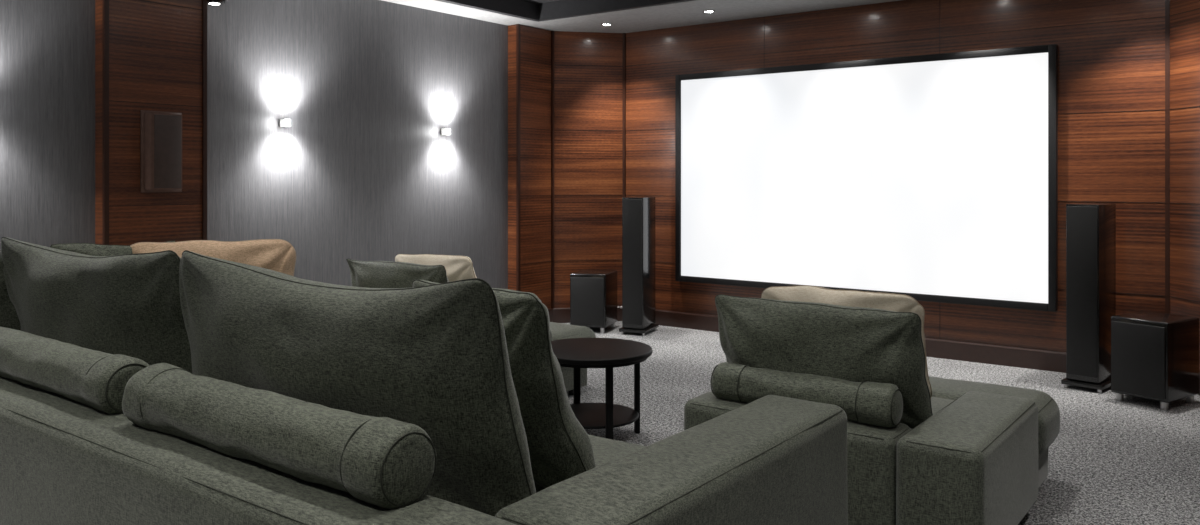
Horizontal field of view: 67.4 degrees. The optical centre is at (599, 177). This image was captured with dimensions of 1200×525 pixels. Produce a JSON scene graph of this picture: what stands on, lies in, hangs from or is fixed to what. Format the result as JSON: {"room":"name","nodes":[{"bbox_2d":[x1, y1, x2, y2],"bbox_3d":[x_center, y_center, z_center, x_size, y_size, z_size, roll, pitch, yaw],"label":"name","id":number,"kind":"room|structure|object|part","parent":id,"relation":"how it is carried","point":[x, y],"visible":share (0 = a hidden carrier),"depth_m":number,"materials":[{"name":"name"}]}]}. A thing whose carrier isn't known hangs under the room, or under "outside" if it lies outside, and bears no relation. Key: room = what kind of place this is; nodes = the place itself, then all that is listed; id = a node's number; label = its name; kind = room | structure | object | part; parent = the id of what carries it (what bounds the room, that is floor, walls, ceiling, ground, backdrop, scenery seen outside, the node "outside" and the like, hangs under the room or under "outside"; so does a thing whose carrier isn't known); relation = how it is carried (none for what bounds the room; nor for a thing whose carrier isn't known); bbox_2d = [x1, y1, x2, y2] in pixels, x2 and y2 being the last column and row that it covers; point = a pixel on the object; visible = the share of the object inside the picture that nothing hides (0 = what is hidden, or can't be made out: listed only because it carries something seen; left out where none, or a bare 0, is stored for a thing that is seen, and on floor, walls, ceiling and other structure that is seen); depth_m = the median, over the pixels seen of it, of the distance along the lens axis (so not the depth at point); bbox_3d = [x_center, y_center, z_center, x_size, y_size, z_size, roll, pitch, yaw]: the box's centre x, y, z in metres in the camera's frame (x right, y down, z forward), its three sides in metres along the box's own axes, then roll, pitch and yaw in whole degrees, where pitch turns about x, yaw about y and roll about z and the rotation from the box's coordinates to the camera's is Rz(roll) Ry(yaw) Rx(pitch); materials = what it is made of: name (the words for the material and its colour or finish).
{"room":"home theater","nodes":[
{"label":"home theater","id":0,"kind":"room"},
{"bbox_2d":[95,0,201,245],"bbox_3d":[-2.922,-0.010,5.868,0.130,2.920,0.645,0,0,37],"label":"pilaster","id":1,"kind":"object","parent":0,"point":[155,49],"visible":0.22,"depth_m":5.78,"materials":[{"name":"brown wood"}]},
{"bbox_2d":[109,100,200,106],"bbox_3d":[-2.870,-0.480,5.829,0.006,0.004,0.645,0,0,37],"label":"seam","id":2,"kind":"object","parent":1,"relation":"attached to","point":[109,100],"visible":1,"depth_m":5.81,"materials":[{"name":"brown wood"}]},
{"bbox_2d":[140,110,181,191],"bbox_3d":[-2.844,-0.169,5.787,0.092,0.514,0.265,0,0,37],"label":"wall speaker","id":3,"kind":"object","parent":1,"relation":"attached to","point":[160,132],"visible":1,"depth_m":5.75,"materials":[{"name":"brown fabric"}]},
{"bbox_2d":[154,114,180,187],"bbox_3d":[-2.783,-0.170,5.797,0.007,0.470,0.176,0,0,37],"label":"grille","id":4,"kind":"object","parent":3,"relation":"attached to","point":[167,127],"depth_m":5.79,"materials":[{"name":"brown fabric"}]},
{"bbox_2d":[141,0,201,9],"bbox_3d":[-2.870,-1.135,5.829,0.006,0.004,0.645,0,0,37],"label":"seam","id":5,"kind":"object","parent":1,"relation":"attached to","point":[141,0],"visible":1,"depth_m":5.89,"materials":[{"name":"brown wood"}]},
{"bbox_2d":[0,0,507,288],"bbox_3d":[-3.331,-0.160,5.575,0.170,3.220,7.895,0,0,37],"label":"wall","id":6,"kind":"structure","parent":0,"point":[363,169],"depth_m":6.94,"materials":[{"name":"grey paper"}]},
{"bbox_2d":[280,119,290,126],"bbox_3d":[-2.342,-0.410,6.692,0.064,0.060,0.052,0,0,37],"label":"wall sconce","id":7,"kind":"object","parent":6,"relation":"attached to","point":[283,122],"visible":1,"depth_m":6.67,"materials":[{"name":"white ceramic"}]},
{"bbox_2d":[441,128,449,134],"bbox_3d":[-1.370,-0.410,7.982,0.064,0.060,0.052,0,0,37],"label":"wall sconce","id":8,"kind":"object","parent":6,"relation":"attached to","point":[443,131],"visible":1,"depth_m":7.96,"materials":[{"name":"white ceramic"}]},
{"bbox_2d":[508,24,621,308],"bbox_3d":[-0.341,-0.160,9.019,0.800,3.220,1.205,0,0,37],"label":"wall","id":9,"kind":"structure","parent":0,"point":[585,97],"depth_m":9.03,"materials":[{"name":"brown wood"}]},
{"bbox_2d":[548,308,552,321],"bbox_3d":[-0.624,1.375,8.793,0.020,0.150,0.505,0,0,37],"label":"baseboard","id":10,"kind":"structure","parent":9,"relation":"attached to","point":[550,310],"depth_m":8.96,"materials":[{"name":"brown wood"}]},
{"bbox_2d":[554,195,601,195],"bbox_3d":[-0.114,0.175,9.070,0.743,0.004,0.006,0,0,-11],"label":"seam","id":11,"kind":"object","parent":9,"relation":"attached to","point":[554,195],"visible":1,"depth_m":9.05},
{"bbox_2d":[553,306,621,322],"bbox_3d":[-0.113,1.375,9.060,0.743,0.150,0.020,0,0,-11],"label":"baseboard","id":12,"kind":"structure","parent":9,"relation":"attached to","point":[560,315],"depth_m":9.00,"materials":[{"name":"brown wood"}]},
{"bbox_2d":[584,130,620,130],"bbox_3d":[-0.114,-0.480,9.070,0.743,0.004,0.006,0,0,-11],"label":"seam","id":13,"kind":"object","parent":9,"relation":"attached to","point":[584,130],"visible":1,"depth_m":9.09,"materials":[{"name":"brown wood"}]},
{"bbox_2d":[382,0,899,32],"bbox_3d":[-0.098,-1.620,3.799,7.130,0.300,8.950,0,0,37],"label":"ceiling","id":14,"kind":"structure","parent":0,"point":[687,13],"depth_m":8.09,"materials":[{"name":"white paint"}]},
{"bbox_2d":[207,0,224,4],"bbox_3d":[-2.662,-1.232,6.163,0.190,0.096,0.100,0,0,37],"label":"recessed light","id":15,"kind":"object","parent":14,"relation":"in","point":[211,2],"visible":0.71,"depth_m":6.11,"materials":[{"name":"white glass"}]},
{"bbox_2d":[438,0,691,21],"bbox_3d":[-0.281,-1.552,3.549,6.420,0.155,7.530,0,0,37],"label":"trim","id":16,"kind":"structure","parent":14,"relation":"attached to","point":[524,9],"depth_m":8.08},
{"bbox_2d":[601,23,611,25],"bbox_3d":[0.064,-1.467,8.592,0.112,0.018,0.112,0,0,37],"label":"recessed light","id":17,"kind":"object","parent":14,"relation":"in","point":[602,24],"visible":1,"depth_m":8.56,"materials":[{"name":"metal"}]},
{"bbox_2d":[703,10,714,12],"bbox_3d":[0.958,-1.467,7.918,0.112,0.018,0.112,0,0,37],"label":"recessed light","id":18,"kind":"object","parent":14,"relation":"in","point":[704,11],"visible":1,"depth_m":7.91,"materials":[{"name":"metal"}]},
{"bbox_2d":[562,321,1199,524],"bbox_3d":[-0.106,1.500,3.805,7.450,0.100,9.250,0,0,37],"label":"floor","id":19,"kind":"structure","parent":0,"point":[1130,461],"depth_m":5.19,"materials":[{"name":"grey carpet"}]},
{"bbox_2d":[102,0,108,244],"bbox_3d":[-3.061,-0.010,5.575,0.028,2.920,0.028,0,0,37],"label":"trim strip","id":20,"kind":"object","parent":19,"relation":"on","point":[105,3],"visible":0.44,"depth_m":5.57,"materials":[{"name":"brown wood"}]},
{"bbox_2d":[202,0,206,239],"bbox_3d":[-2.676,-0.010,6.086,0.028,2.920,0.028,0,0,37],"label":"trim strip","id":21,"kind":"object","parent":19,"relation":"on","point":[204,2],"visible":0.44,"depth_m":6.07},
{"bbox_2d":[346,259,448,287],"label":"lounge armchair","id":22,"kind":"object","parent":19,"relation":"on","point":[379,274],"depth_m":5.58,"materials":[{"name":"fabric"}]},
{"bbox_2d":[346,259,448,287],"bbox_3d":[-1.243,0.775,5.715,0.936,0.535,0.339,0,18,37],"label":"cushion","id":23,"kind":"object","parent":22,"relation":"on","point":[369,274],"depth_m":5.58,"materials":[{"name":"grey fabric"}]},
{"bbox_2d":[395,254,476,281],"bbox_3d":[-1.047,0.762,5.952,0.764,0.532,0.332,0,0,43],"label":"throw pillow","id":24,"kind":"object","parent":22,"relation":"on","point":[457,268],"visible":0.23,"depth_m":5.76,"materials":[{"name":"fabric"}]},
{"bbox_2d":[0,237,847,524],"bbox_3d":[-1.364,0.855,3.707,4.280,1.190,1.824,0,0,37],"label":"sectional sofa","id":25,"kind":"object","parent":19,"relation":"on","point":[163,387],"visible":0.99,"depth_m":2.62,"materials":[{"name":"fabric"}]},
{"bbox_2d":[0,250,20,329],"bbox_3d":[-2.904,0.680,4.401,0.744,0.754,0.328,0,20,22],"label":"cushion","id":26,"kind":"object","parent":25,"relation":"on","point":[10,307],"depth_m":4.17,"materials":[{"name":"grey fabric"}]},
{"bbox_2d":[50,240,174,255],"bbox_3d":[-2.532,0.678,4.667,0.604,0.724,0.275,0,14,-43],"label":"cushion","id":27,"kind":"object","parent":25,"relation":"on","point":[91,249],"depth_m":4.54,"materials":[{"name":"grey fabric"}]},
{"bbox_2d":[130,239,295,275],"bbox_3d":[-2.115,0.681,4.882,0.875,0.697,0.395,0,0,-26],"label":"throw pillow","id":28,"kind":"object","parent":25,"relation":"on","point":[279,255],"visible":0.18,"depth_m":4.83,"materials":[{"name":"fabric"}]},
{"bbox_3d":[-1.812,1.091,3.128,4.244,0.621,0.357,0,0,37],"label":"backrest","id":29,"kind":"part","parent":25,"relation":"part of","materials":[{"name":"fabric"}]},
{"bbox_2d":[412,279,595,492],"bbox_3d":[-0.338,0.689,2.951,0.681,0.735,0.337,0,20,45],"label":"cushion","id":30,"kind":"object","parent":25,"relation":"on","point":[560,448],"depth_m":2.70,"materials":[{"name":"grey fabric"}]},
{"bbox_2d":[516,24,519,290],"bbox_3d":[-0.780,-0.010,8.602,0.028,2.920,0.028,0,0,37],"label":"trim strip","id":31,"kind":"object","parent":19,"relation":"on","point":[517,25],"visible":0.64,"depth_m":8.59,"materials":[{"name":"brown wood"}]},
{"bbox_2d":[551,31,553,308],"bbox_3d":[-0.476,-0.010,8.998,0.028,2.920,0.028,0,0,37],"label":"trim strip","id":32,"kind":"object","parent":19,"relation":"on","point":[552,32],"visible":0.64,"depth_m":8.99,"materials":[{"name":"brown wood"}]},
{"bbox_2d":[550,322,595,394],"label":"lounge armchair","id":33,"kind":"object","parent":19,"relation":"on","point":[558,331],"depth_m":5.96,"materials":[{"name":"fabric"}]},
{"bbox_3d":[-0.624,1.135,6.301,1.246,0.275,0.528,0,0,37],"label":"seat","id":34,"kind":"part","parent":33,"relation":"part of","materials":[{"name":"fabric"}]},
{"bbox_2d":[570,269,616,332],"bbox_3d":[-0.059,1.175,8.625,0.350,0.550,0.435,0,0,17],"label":"subwoofer","id":35,"kind":"object","parent":19,"relation":"on","point":[593,293],"visible":0.86,"depth_m":8.43,"materials":[{"name":"black paint"}]},
{"bbox_2d":[571,277,603,325],"bbox_3d":[-0.120,1.155,8.424,0.326,0.450,0.015,0,0,17],"label":"grille","id":36,"kind":"object","parent":35,"relation":"attached to","point":[587,293],"depth_m":8.42,"materials":[{"name":"fabric"}]},
{"bbox_2d":[551,338,651,439],"bbox_3d":[-0.043,1.200,5.028,0.670,0.500,0.670,0,0,37],"label":"round side table","id":37,"kind":"object","parent":19,"relation":"on","point":[576,353],"visible":0.74,"depth_m":4.96,"materials":[{"name":"black wood"}]},
{"bbox_3d":[-0.135,1.222,5.282,0.038,0.455,0.024,0,0,-20],"label":"leg","id":38,"kind":"part","parent":37,"relation":"part of","materials":[{"name":"black wood"}]},
{"bbox_2d":[570,403,638,428],"bbox_3d":[-0.043,1.325,5.028,0.520,0.014,0.520,0,0,37],"label":"shelf","id":39,"kind":"object","parent":37,"relation":"attached to","point":[590,415],"depth_m":4.99,"materials":[{"name":"black wood"}]},
{"bbox_3d":[0.050,1.222,4.774,0.038,0.455,0.024,0,0,-20],"label":"leg","id":40,"kind":"part","parent":37,"relation":"part of","materials":[{"name":"black wood"}]},
{"bbox_3d":[0.211,1.222,5.120,0.024,0.455,0.038,0,0,-20],"label":"leg","id":41,"kind":"part","parent":37,"relation":"part of","materials":[{"name":"black wood"}]},
{"bbox_2d":[622,33,625,197],"bbox_3d":[0.248,-0.010,9.136,0.028,2.920,0.028,0,0,37],"label":"post","id":42,"kind":"object","parent":19,"relation":"on","point":[623,34],"visible":0.64,"depth_m":9.13,"materials":[{"name":"brown wood"}]},
{"bbox_2d":[619,197,658,335],"bbox_3d":[0.367,0.815,8.463,0.260,1.270,0.380,0,0,23],"label":"tower speaker","id":43,"kind":"object","parent":19,"relation":"on","point":[638,213],"visible":1,"depth_m":8.31},
{"bbox_2d":[622,199,641,324],"bbox_3d":[0.298,0.772,8.301,0.194,1.155,0.012,0,0,23],"label":"grille","id":44,"kind":"object","parent":43,"relation":"attached to","point":[631,208],"depth_m":8.30,"materials":[{"name":"fabric"}]},
{"bbox_2d":[684,294,1059,524],"bbox_3d":[1.275,0.987,4.072,1.253,0.926,1.483,0,0,37],"label":"lounge armchair","id":45,"kind":"object","parent":19,"relation":"on","point":[970,452],"visible":0.84,"depth_m":3.56,"materials":[{"name":"fabric"}]},
{"bbox_3d":[0.756,1.175,4.152,0.323,0.464,0.976,0,0,37],"label":"arm","id":46,"kind":"part","parent":45,"relation":"part of","materials":[{"name":"fabric"}]},
{"bbox_2d":[715,294,932,428],"bbox_3d":[0.935,0.776,3.863,0.930,0.535,0.330,0,18,37],"label":"cushion","id":47,"kind":"object","parent":45,"relation":"on","point":[855,344],"depth_m":3.68,"materials":[{"name":"grey fabric"}]},
{"bbox_2d":[761,285,931,397],"bbox_3d":[1.117,0.760,4.125,0.766,0.531,0.321,0,0,37],"label":"throw pillow","id":48,"kind":"object","parent":45,"relation":"on","point":[802,293],"visible":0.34,"depth_m":3.97,"materials":[{"name":"fabric"}]},
{"bbox_3d":[0.918,1.179,3.602,0.605,0.452,0.275,0,0,37],"label":"backrest","id":49,"kind":"part","parent":45,"relation":"part of","materials":[{"name":"fabric"}]},
{"bbox_2d":[911,397,953,429],"bbox_3d":[1.226,1.135,4.009,0.609,0.255,0.764,0,0,37],"label":"seat cushion","id":50,"kind":"object","parent":45,"relation":"on","point":[937,403],"depth_m":4.05,"materials":[{"name":"fabric"}]},
{"bbox_3d":[1.490,1.174,3.599,0.324,0.464,0.973,0,0,37],"label":"arm","id":51,"kind":"part","parent":45,"relation":"part of","materials":[{"name":"fabric"}]},
{"bbox_3d":[1.563,1.135,4.451,1.246,0.275,0.524,0,0,37],"label":"seat","id":52,"kind":"part","parent":45,"relation":"part of","materials":[{"name":"fabric"}]},
{"bbox_2d":[1061,203,1115,392],"bbox_3d":[3.418,0.815,6.264,0.380,1.270,0.260,0,0,-43],"label":"tower speaker","id":53,"kind":"object","parent":19,"relation":"on","point":[1090,227],"visible":0.86,"depth_m":6.14},
{"bbox_2d":[1067,206,1096,377],"bbox_3d":[3.289,0.772,6.144,0.012,1.155,0.194,0,0,-43],"label":"grille","id":54,"kind":"object","parent":53,"relation":"attached to","point":[1081,220],"depth_m":6.14,"materials":[{"name":"fabric"}]},
{"bbox_2d":[1111,311,1198,409],"bbox_3d":[3.599,1.175,5.844,0.435,0.550,0.350,0,0,-33],"label":"subwoofer","id":55,"kind":"object","parent":19,"relation":"on","point":[1155,356],"visible":1,"depth_m":5.71,"materials":[{"name":"black paint"}]},
{"bbox_2d":[1111,321,1164,399],"bbox_3d":[3.423,1.155,5.729,0.015,0.450,0.326,0,0,-33],"label":"grille","id":56,"kind":"object","parent":55,"relation":"attached to","point":[1137,347],"depth_m":5.72,"materials":[{"name":"fabric"}]},
{"bbox_2d":[1165,0,1169,313],"bbox_3d":[3.985,-0.010,6.319,0.028,2.920,0.028,0,0,37],"label":"post","id":57,"kind":"object","parent":19,"relation":"on","point":[1167,2],"visible":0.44,"depth_m":6.31,"materials":[{"name":"brown wood"}]},
{"bbox_2d":[626,0,1164,351],"bbox_3d":[2.165,-0.160,7.791,4.680,3.220,0.150,0,0,37],"label":"wall","id":58,"kind":"structure","parent":0,"point":[1108,156],"depth_m":6.98,"materials":[{"name":"brown wood"}]},
{"bbox_2d":[655,309,1065,372],"bbox_3d":[2.114,1.375,7.723,4.680,0.150,0.020,0,0,37],"label":"baseboard","id":59,"kind":"structure","parent":58,"relation":"attached to","point":[1055,361],"depth_m":7.09,"materials":[{"name":"brown wood"}]},
{"bbox_2d":[675,44,1057,311],"bbox_3d":[2.077,0.000,7.716,3.335,1.990,0.065,0,0,37],"label":"projection screen","id":60,"kind":"object","parent":58,"relation":"attached to","point":[931,177],"visible":0.98,"depth_m":7.50,"materials":[{"name":"white fabric"}]},
{"bbox_2d":[626,110,1152,130],"bbox_3d":[2.120,-0.480,7.731,4.680,0.004,0.006,0,0,37],"label":"seam","id":61,"kind":"object","parent":58,"relation":"attached to","point":[1139,110],"visible":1,"depth_m":6.60,"materials":[{"name":"brown wood"}]},
{"bbox_2d":[630,195,1156,202],"bbox_3d":[2.120,0.175,7.731,4.680,0.004,0.006,0,0,37],"label":"seam","id":62,"kind":"object","parent":58,"relation":"attached to","point":[630,195],"visible":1,"depth_m":6.66,"materials":[{"name":"brown wood"}]},
{"bbox_2d":[630,16,1164,65],"bbox_3d":[2.120,-1.135,7.731,4.680,0.004,0.006,0,0,37],"label":"seam","id":63,"kind":"object","parent":58,"relation":"attached to","point":[1164,16],"visible":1,"depth_m":7.37,"materials":[{"name":"brown wood"}]},
{"bbox_2d":[663,262,1161,295],"bbox_3d":[2.120,0.830,7.731,4.680,0.004,0.006,0,0,37],"label":"seam","id":64,"kind":"object","parent":58,"relation":"attached to","point":[663,262],"visible":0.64,"depth_m":6.45,"materials":[{"name":"brown wood"}]},
{"bbox_2d":[1170,0,1199,371],"bbox_3d":[4.503,-0.160,5.369,1.970,3.220,1.205,0,0,37],"label":"wall","id":65,"kind":"structure","parent":0,"point":[1184,27],"depth_m":6.17,"materials":[{"name":"brown wood"}]}
]}

